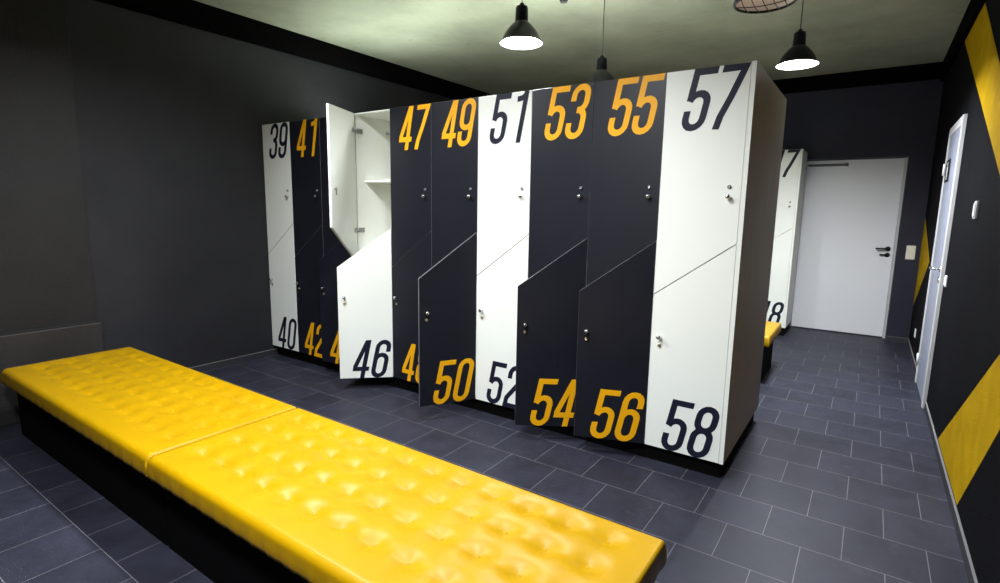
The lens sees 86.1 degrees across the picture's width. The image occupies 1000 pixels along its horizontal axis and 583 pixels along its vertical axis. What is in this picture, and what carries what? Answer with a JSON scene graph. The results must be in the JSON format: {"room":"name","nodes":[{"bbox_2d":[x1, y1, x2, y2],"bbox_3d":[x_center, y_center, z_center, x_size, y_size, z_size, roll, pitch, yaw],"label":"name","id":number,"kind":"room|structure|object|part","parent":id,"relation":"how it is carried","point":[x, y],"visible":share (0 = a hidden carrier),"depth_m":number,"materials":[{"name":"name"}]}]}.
{"room":"changing room","nodes":[
{"label":"changing room","id":0,"kind":"room"},
{"bbox_2d":[65,0,453,367],"bbox_3d":[-2.252,-0.855,4.770,0.150,2.960,9.250,7,11,34],"label":"wall","id":1,"kind":"structure","parent":0,"point":[171,116],"depth_m":4.26,"materials":[{"name":"paint"}]},
{"bbox_2d":[0,0,96,332],"bbox_3d":[-3.791,-0.413,2.386,0.079,2.765,3.215,7,11,34],"label":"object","id":2,"kind":"structure","parent":1,"relation":"attached to","point":[46,277],"depth_m":3.45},
{"bbox_2d":[0,320,103,426],"bbox_3d":[-3.734,0.679,2.495,0.110,0.575,3.203,7,11,34],"label":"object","id":3,"kind":"structure","parent":1,"relation":"attached to","point":[37,345],"depth_m":3.45,"materials":[{"name":"grey paint"}]},
{"bbox_2d":[190,348,277,371],"bbox_3d":[-1.254,0.391,6.317,0.009,0.058,5.885,7,11,34],"label":"baseboard","id":4,"kind":"structure","parent":1,"relation":"attached to","point":[210,366],"depth_m":4.74,"materials":[{"name":"tile"}]},
{"bbox_2d":[95,0,491,99],"bbox_3d":[-2.114,-2.221,4.570,0.030,0.195,9.100,7,11,34],"label":"ceiling beam","id":5,"kind":"structure","parent":1,"relation":"attached to","point":[191,13],"depth_m":4.81,"materials":[{"name":"black"}]},
{"bbox_2d":[0,326,968,582],"bbox_3d":[-0.065,0.893,3.707,5.289,0.100,9.600,7,11,34],"label":"floor","id":6,"kind":"structure","parent":0,"point":[835,475],"depth_m":2.79,"materials":[{"name":"tile"}]},
{"bbox_2d":[0,347,296,544],"bbox_3d":[-1.991,0.719,2.951,1.916,0.412,0.695,7,11,34],"label":"bench","id":7,"kind":"object","parent":6,"relation":"on","point":[103,416],"visible":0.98,"depth_m":2.69,"materials":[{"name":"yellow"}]},
{"bbox_2d":[0,347,296,477],"bbox_3d":[-1.988,0.560,2.926,1.916,0.090,0.695,7,11,34],"label":"cushion","id":8,"kind":"object","parent":7,"relation":"on","point":[138,406],"depth_m":2.73,"materials":[{"name":"yellow leather"}]},
{"bbox_2d":[262,122,302,360],"bbox_3d":[-1.673,-0.475,5.192,0.399,2.100,1.072,7,11,34],"label":"tall cabinet","id":9,"kind":"object","parent":6,"relation":"on","point":[276,137],"visible":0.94,"depth_m":4.77,"materials":[{"name":"white laminate"}]},
{"bbox_3d":[-1.946,-0.890,4.716,0.397,1.138,0.018,7,11,34],"label":"door","id":10,"kind":"part","parent":9,"relation":"part of","materials":[{"name":"white laminate"}]},
{"bbox_3d":[-1.960,-0.044,4.846,0.397,1.144,0.018,7,11,34],"label":"door","id":11,"kind":"part","parent":9,"relation":"part of","materials":[{"name":"white laminate"}]},
{"bbox_2d":[289,118,331,368],"bbox_3d":[-1.344,-0.435,4.968,0.399,2.100,1.072,7,11,34],"label":"tall cabinet","id":12,"kind":"object","parent":6,"relation":"on","point":[304,134],"visible":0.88,"depth_m":4.55,"materials":[{"name":"black"}]},
{"bbox_3d":[-1.618,-0.850,4.492,0.397,1.138,0.018,7,11,34],"label":"door","id":13,"kind":"part","parent":12,"relation":"part of","materials":[{"name":"laminate"}]},
{"bbox_3d":[-1.632,-0.004,4.623,0.397,1.144,0.018,7,11,34],"label":"door","id":14,"kind":"part","parent":12,"relation":"part of","materials":[{"name":"laminate"}]},
{"bbox_2d":[319,117,350,371],"bbox_3d":[-1.030,-0.393,4.725,0.399,2.100,1.120,7,11,34],"label":"tall cabinet","id":15,"kind":"object","parent":6,"relation":"on","point":[335,253],"visible":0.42,"depth_m":4.39,"materials":[{"name":"black"}]},
{"bbox_3d":[-1.290,-0.810,4.269,0.397,1.138,0.018,7,11,34],"label":"door","id":16,"kind":"part","parent":15,"relation":"part of","materials":[{"name":"laminate"}]},
{"bbox_3d":[-1.319,0.039,4.376,0.397,1.144,0.018,5,10,26],"label":"door","id":17,"kind":"part","parent":15,"relation":"part of","materials":[{"name":"laminate"}]},
{"bbox_2d":[326,103,397,387],"bbox_3d":[-0.782,-0.336,4.386,0.399,2.100,1.403,7,11,34],"label":"tall cabinet","id":18,"kind":"object","parent":6,"relation":"on","point":[358,144],"visible":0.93,"depth_m":4.06,"materials":[{"name":"white laminate"}]},
{"bbox_3d":[-1.159,-0.760,3.954,0.018,1.138,0.397,3,9,10],"label":"door","id":19,"kind":"part","parent":18,"relation":"part of","materials":[{"name":"white laminate"}]},
{"bbox_3d":[-1.081,-1.232,4.113,0.016,0.036,0.070,7,11,34],"label":"hinge plate","id":20,"kind":"part","parent":18,"relation":"part of","materials":[{"name":"silver metal"}]},
{"bbox_3d":[-1.015,0.097,4.035,0.397,1.144,0.018,0,9,-9],"label":"door","id":21,"kind":"part","parent":18,"relation":"part of","materials":[{"name":"white laminate"}]},
{"bbox_2d":[365,179,390,183],"bbox_3d":[-0.791,-0.874,4.276,0.381,0.016,0.412,7,11,34],"label":"shelf","id":22,"kind":"object","parent":18,"relation":"attached to","point":[367,181],"depth_m":4.22,"materials":[{"name":"white"}]},
{"bbox_2d":[146,408,666,582],"bbox_3d":[-0.444,0.907,1.897,1.842,0.412,0.695,7,11,34],"label":"bench","id":23,"kind":"object","parent":6,"relation":"on","point":[298,495],"visible":1,"depth_m":1.79,"materials":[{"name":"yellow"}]},
{"bbox_2d":[390,103,431,393],"bbox_3d":[-0.359,-0.316,4.297,0.399,2.100,1.072,7,11,34],"label":"tall cabinet","id":24,"kind":"object","parent":6,"relation":"on","point":[410,126],"visible":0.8,"depth_m":3.86,"materials":[{"name":"black laminate"}]},
{"bbox_3d":[-0.633,-0.731,3.821,0.397,1.138,0.018,7,11,34],"label":"door","id":25,"kind":"part","parent":24,"relation":"part of","materials":[{"name":"laminate"}]},
{"bbox_3d":[-0.647,0.116,3.952,0.397,1.144,0.018,7,11,34],"label":"door","id":26,"kind":"part","parent":24,"relation":"part of","materials":[{"name":"laminate"}]},
{"bbox_2d":[418,97,478,410],"bbox_3d":[-0.120,-0.258,3.947,0.399,2.100,1.384,7,11,34],"label":"tall cabinet","id":27,"kind":"object","parent":6,"relation":"on","point":[447,292],"visible":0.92,"depth_m":3.55,"materials":[{"name":"black laminate"}]},
{"bbox_3d":[-0.344,0.185,3.533,0.397,1.144,0.018,-3,10,-25],"label":"door","id":28,"kind":"part","parent":27,"relation":"part of","materials":[{"name":"laminate"}]},
{"bbox_3d":[-0.305,-0.691,3.598,0.397,1.138,0.018,7,11,34],"label":"door","id":29,"kind":"part","parent":27,"relation":"part of","materials":[{"name":"laminate"}]},
{"bbox_2d":[476,90,532,420],"bbox_3d":[0.297,-0.236,3.850,0.399,2.100,1.072,7,11,34],"label":"tall cabinet","id":30,"kind":"object","parent":6,"relation":"on","point":[504,120],"visible":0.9,"depth_m":3.42,"materials":[{"name":"white"}]},
{"bbox_3d":[0.009,0.195,3.505,0.397,1.144,0.018,7,11,34],"label":"door","id":31,"kind":"part","parent":30,"relation":"part of","materials":[{"name":"white laminate"}]},
{"bbox_3d":[0.023,-0.651,3.374,0.397,1.138,0.018,7,11,34],"label":"door","id":32,"kind":"part","parent":30,"relation":"part of","materials":[{"name":"white laminate"}]},
{"bbox_2d":[515,82,594,439],"bbox_3d":[0.572,-0.185,3.550,0.399,2.100,1.260,7,11,34],"label":"tall cabinet","id":33,"kind":"object","parent":6,"relation":"on","point":[562,116],"visible":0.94,"depth_m":3.16,"materials":[{"name":"black laminate"}]},
{"bbox_3d":[0.297,0.251,3.176,0.397,1.144,0.018,1,9,2],"label":"door","id":34,"kind":"part","parent":33,"relation":"part of","materials":[{"name":"laminate"}]},
{"bbox_3d":[0.352,-0.611,3.151,0.397,1.138,0.018,7,11,34],"label":"door","id":35,"kind":"part","parent":33,"relation":"part of","materials":[{"name":"laminate"}]},
{"bbox_2d":[574,73,666,456],"bbox_3d":[0.920,-0.149,3.354,0.399,2.100,1.191,7,11,34],"label":"tall cabinet","id":36,"kind":"object","parent":6,"relation":"on","point":[616,300],"visible":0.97,"depth_m":2.96,"materials":[{"name":"black"}]},
{"bbox_3d":[0.634,0.284,2.997,0.397,1.144,0.018,3,9,14],"label":"door","id":37,"kind":"part","parent":36,"relation":"part of","materials":[{"name":"laminate"}]},
{"bbox_3d":[0.680,-0.571,2.927,0.397,1.138,0.018,7,11,34],"label":"door","id":38,"kind":"part","parent":36,"relation":"part of","materials":[{"name":"laminate"}]},
{"bbox_2d":[645,62,751,477],"bbox_3d":[1.282,-0.116,3.179,0.399,2.100,1.072,7,11,34],"label":"tall cabinet","id":39,"kind":"object","parent":6,"relation":"on","point":[706,109],"visible":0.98,"depth_m":2.75,"materials":[{"name":"white laminate"}]},
{"bbox_3d":[0.994,0.315,2.834,0.397,1.144,0.018,7,11,34],"label":"door","id":40,"kind":"part","parent":39,"relation":"part of","materials":[{"name":"white laminate"}]},
{"bbox_3d":[1.008,-0.531,2.703,0.397,1.138,0.018,7,11,34],"label":"door","id":41,"kind":"part","parent":39,"relation":"part of","materials":[{"name":"white laminate"}]},
{"bbox_2d":[719,60,786,477],"bbox_3d":[1.464,-0.097,3.074,0.022,2.100,1.042,7,11,34],"label":"end panel","id":42,"kind":"object","parent":6,"relation":"on","point":[767,104],"visible":1,"depth_m":2.91,"materials":[{"name":"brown laminate"}]},
{"bbox_2d":[760,321,780,381],"bbox_3d":[1.611,0.436,5.169,1.872,0.412,0.695,7,11,34],"label":"bench","id":43,"kind":"object","parent":6,"relation":"on","point":[772,329],"visible":0.07,"depth_m":4.63,"materials":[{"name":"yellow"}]},
{"bbox_2d":[764,321,780,346],"bbox_3d":[1.614,0.277,5.145,1.872,0.090,0.695,7,11,34],"label":"cushion","id":44,"kind":"object","parent":43,"relation":"on","point":[772,329],"depth_m":4.59,"materials":[{"name":"yellow leather"}]},
{"bbox_2d":[766,149,800,335],"bbox_3d":[3.237,-0.566,6.302,0.399,2.100,0.532,7,11,34],"label":"tall cabinet","id":45,"kind":"object","parent":6,"relation":"on","point":[790,159],"visible":0.54,"depth_m":6.04,"materials":[{"name":"white"}]},
{"bbox_3d":[3.103,-0.166,6.176,0.397,1.144,0.018,7,11,34],"label":"door","id":46,"kind":"part","parent":45,"relation":"part of","materials":[{"name":"white laminate"}]},
{"bbox_3d":[3.117,-1.012,6.046,0.397,1.138,0.018,7,11,34],"label":"door","id":47,"kind":"part","parent":45,"relation":"part of","materials":[{"name":"white laminate"}]},
{"bbox_2d":[783,149,807,335],"bbox_3d":[3.419,-0.547,6.197,0.020,2.100,0.500,7,11,34],"label":"end panel","id":48,"kind":"object","parent":6,"relation":"on","point":[803,157],"visible":1,"depth_m":6.11,"materials":[{"name":"white laminate"}]},
{"bbox_2d":[195,0,969,94],"bbox_3d":[-0.015,-2.130,3.240,5.289,0.100,9.600,7,11,34],"label":"ceiling","id":49,"kind":"structure","parent":0,"point":[456,41],"depth_m":4.75,"materials":[{"name":"paint"}]},
{"bbox_2d":[500,0,542,49],"bbox_3d":[0.139,-1.832,3.359,0.273,0.520,0.273,7,11,34],"label":"pendant lamp","id":50,"kind":"object","parent":49,"relation":"hanging from","point":[521,35],"visible":1,"depth_m":3.34,"materials":[{"name":"black metal"}]},
{"bbox_2d":[515,3,527,20],"bbox_3d":[0.138,-1.754,3.372,0.084,0.114,0.084,7,11,34],"label":"socket","id":51,"kind":"object","parent":50,"relation":"attached to","point":[521,14],"depth_m":3.34,"materials":[{"name":"black metal"}]},
{"bbox_3d":[0.136,-1.638,3.389,0.273,0.127,0.273,7,11,34],"label":"lamp shade","id":52,"kind":"part","parent":50,"relation":"part of","materials":[{"name":"black metal"}]},
{"bbox_2d":[507,37,535,41],"bbox_3d":[0.135,-1.614,3.393,0.220,0.004,0.220,7,11,34],"label":"diffuser","id":53,"kind":"object","parent":50,"relation":"attached to","point":[513,39],"depth_m":3.44,"materials":[{"name":"white"}]},
{"bbox_2d":[586,0,614,82],"bbox_3d":[0.747,-1.828,3.888,0.258,0.670,0.258,7,11,34],"label":"pendant lamp","id":54,"kind":"object","parent":49,"relation":"hanging from","point":[601,73],"visible":0.56,"depth_m":3.87,"materials":[{"name":"black metal"}]},
{"bbox_3d":[0.742,-1.557,3.930,0.258,0.120,0.258,7,11,34],"label":"lamp shade","id":55,"kind":"part","parent":54,"relation":"part of","materials":[{"name":"black metal"}]},
{"bbox_2d":[596,55,606,69],"bbox_3d":[0.744,-1.666,3.913,0.079,0.108,0.079,7,11,34],"label":"socket","id":56,"kind":"object","parent":54,"relation":"attached to","point":[601,64],"depth_m":3.88,"materials":[{"name":"black metal"}]},
{"bbox_3d":[0.748,-1.928,3.873,0.006,0.428,0.006,7,11,34],"label":"cord","id":57,"kind":"part","parent":54,"relation":"part of","materials":[{"name":"black plastic"}]},
{"bbox_2d":[733,0,796,13],"bbox_3d":[1.298,-1.671,2.573,0.287,0.559,0.287,7,11,34],"label":"lamp","id":58,"kind":"object","parent":49,"relation":"hanging from","point":[743,6],"visible":1,"depth_m":2.71,"materials":[{"name":"metal"}]},
{"bbox_2d":[776,0,818,69],"bbox_3d":[2.147,-1.881,3.824,0.276,0.500,0.276,7,11,34],"label":"pendant lamp","id":59,"kind":"object","parent":49,"relation":"hanging from","point":[799,56],"visible":1,"depth_m":3.81,"materials":[{"name":"black metal"}]},
{"bbox_3d":[2.144,-1.698,3.852,0.276,0.128,0.276,7,11,34],"label":"lamp shade","id":60,"kind":"part","parent":59,"relation":"part of","materials":[{"name":"black metal"}]},
{"bbox_2d":[785,60,809,62],"bbox_3d":[2.144,-1.673,3.856,0.222,0.004,0.222,8,11,38],"label":"diffuser","id":61,"kind":"object","parent":59,"relation":"attached to","point":[797,61],"depth_m":3.91,"materials":[{"name":"white plastic"}]},
{"bbox_2d":[792,29,805,45],"bbox_3d":[2.146,-1.814,3.834,0.085,0.115,0.085,7,11,34],"label":"socket","id":62,"kind":"object","parent":59,"relation":"attached to","point":[799,39],"depth_m":3.80,"materials":[{"name":"black metal"}]},
{"bbox_2d":[782,79,943,337],"bbox_3d":[2.548,-1.148,7.178,4.989,2.960,0.200,7,11,34],"label":"wall","id":63,"kind":"structure","parent":0,"point":[896,120],"depth_m":5.87,"materials":[{"name":"black paint"}]},
{"bbox_2d":[789,157,907,337],"bbox_3d":[4.045,-0.512,6.283,0.981,2.026,0.122,7,11,34],"label":"door","id":64,"kind":"structure","parent":63,"relation":"in","point":[851,215],"depth_m":6.26,"materials":[{"name":"white paint"}]},
{"bbox_3d":[3.845,-1.481,6.270,0.405,0.037,0.027,7,11,34],"label":"closer rail","id":65,"kind":"part","parent":64,"relation":"part of","materials":[{"name":"grey metal"}]},
{"bbox_3d":[4.331,-0.449,6.056,0.141,0.122,0.062,7,11,34],"label":"handle","id":66,"kind":"part","parent":64,"relation":"part of","materials":[{"name":"black metal"}]},
{"bbox_2d":[772,62,942,93],"bbox_3d":[2.505,-2.515,6.872,4.929,0.165,0.030,7,11,34],"label":"trim","id":67,"kind":"structure","parent":63,"relation":"attached to","point":[927,71],"depth_m":5.86,"materials":[{"name":"black"}]},
{"bbox_2d":[885,336,907,342],"bbox_3d":[2.464,0.298,7.315,4.970,0.058,0.009,7,11,34],"label":"baseboard","id":68,"kind":"structure","parent":63,"relation":"attached to","point":[888,338],"depth_m":5.97,"materials":[{"name":"tile"}]},
{"bbox_2d":[905,245,915,259],"bbox_3d":[4.461,-0.423,5.814,0.082,0.150,0.014,7,11,34],"label":"light switch","id":69,"kind":"object","parent":63,"relation":"attached to","point":[910,250],"visible":1,"depth_m":5.81,"materials":[{"name":"beige plastic"}]},
{"bbox_2d":[909,0,999,582],"bbox_3d":[2.030,-0.353,1.973,0.151,2.960,9.450,7,11,34],"label":"wall","id":70,"kind":"structure","parent":0,"point":[963,397],"depth_m":2.81,"materials":[{"name":"black paint"}]},
{"bbox_2d":[915,114,967,407],"bbox_3d":[3.335,-0.219,4.115,0.077,2.085,0.800,7,11,34],"label":"door","id":71,"kind":"structure","parent":70,"relation":"in","point":[924,359],"depth_m":3.97,"materials":[{"name":"grey"}]},
{"bbox_3d":[3.190,-0.132,3.934,0.059,0.127,0.140,7,11,34],"label":"handle","id":72,"kind":"part","parent":71,"relation":"part of","materials":[{"name":"silver metal"}]},
{"bbox_2d":[944,158,950,182],"bbox_3d":[3.457,-0.931,4.136,0.006,0.170,0.250,7,11,34],"label":"sign plate","id":73,"kind":"object","parent":71,"relation":"attached to","point":[949,160],"visible":1,"depth_m":4.11,"materials":[{"name":"silver metal"}]},
{"bbox_2d":[907,338,977,582],"bbox_3d":[1.927,1.076,2.219,0.010,0.058,9.100,7,11,34],"label":"baseboard","id":74,"kind":"structure","parent":70,"relation":"attached to","point":[970,572],"depth_m":2.60,"materials":[{"name":"metal"}]},
{"bbox_2d":[943,275,947,286],"bbox_3d":[3.050,-0.071,3.665,0.012,0.075,0.080,7,11,34],"label":"wall switch","id":75,"kind":"object","parent":70,"relation":"attached to","point":[946,276],"visible":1,"depth_m":3.64,"materials":[{"name":"white plastic"}]},
{"bbox_2d":[940,0,985,81],"bbox_3d":[1.965,-1.725,1.792,0.030,0.195,9.100,7,11,34],"label":"trim","id":76,"kind":"structure","parent":70,"relation":"attached to","point":[974,7],"depth_m":4.23,"materials":[{"name":"black"}]},
{"bbox_2d":[972,201,979,218],"bbox_3d":[2.556,-0.438,2.877,0.016,0.095,0.075,7,11,34],"label":"thermostat","id":77,"kind":"object","parent":70,"relation":"attached to","point":[976,204],"visible":1,"depth_m":2.85,"materials":[{"name":"white plastic"}]}
]}

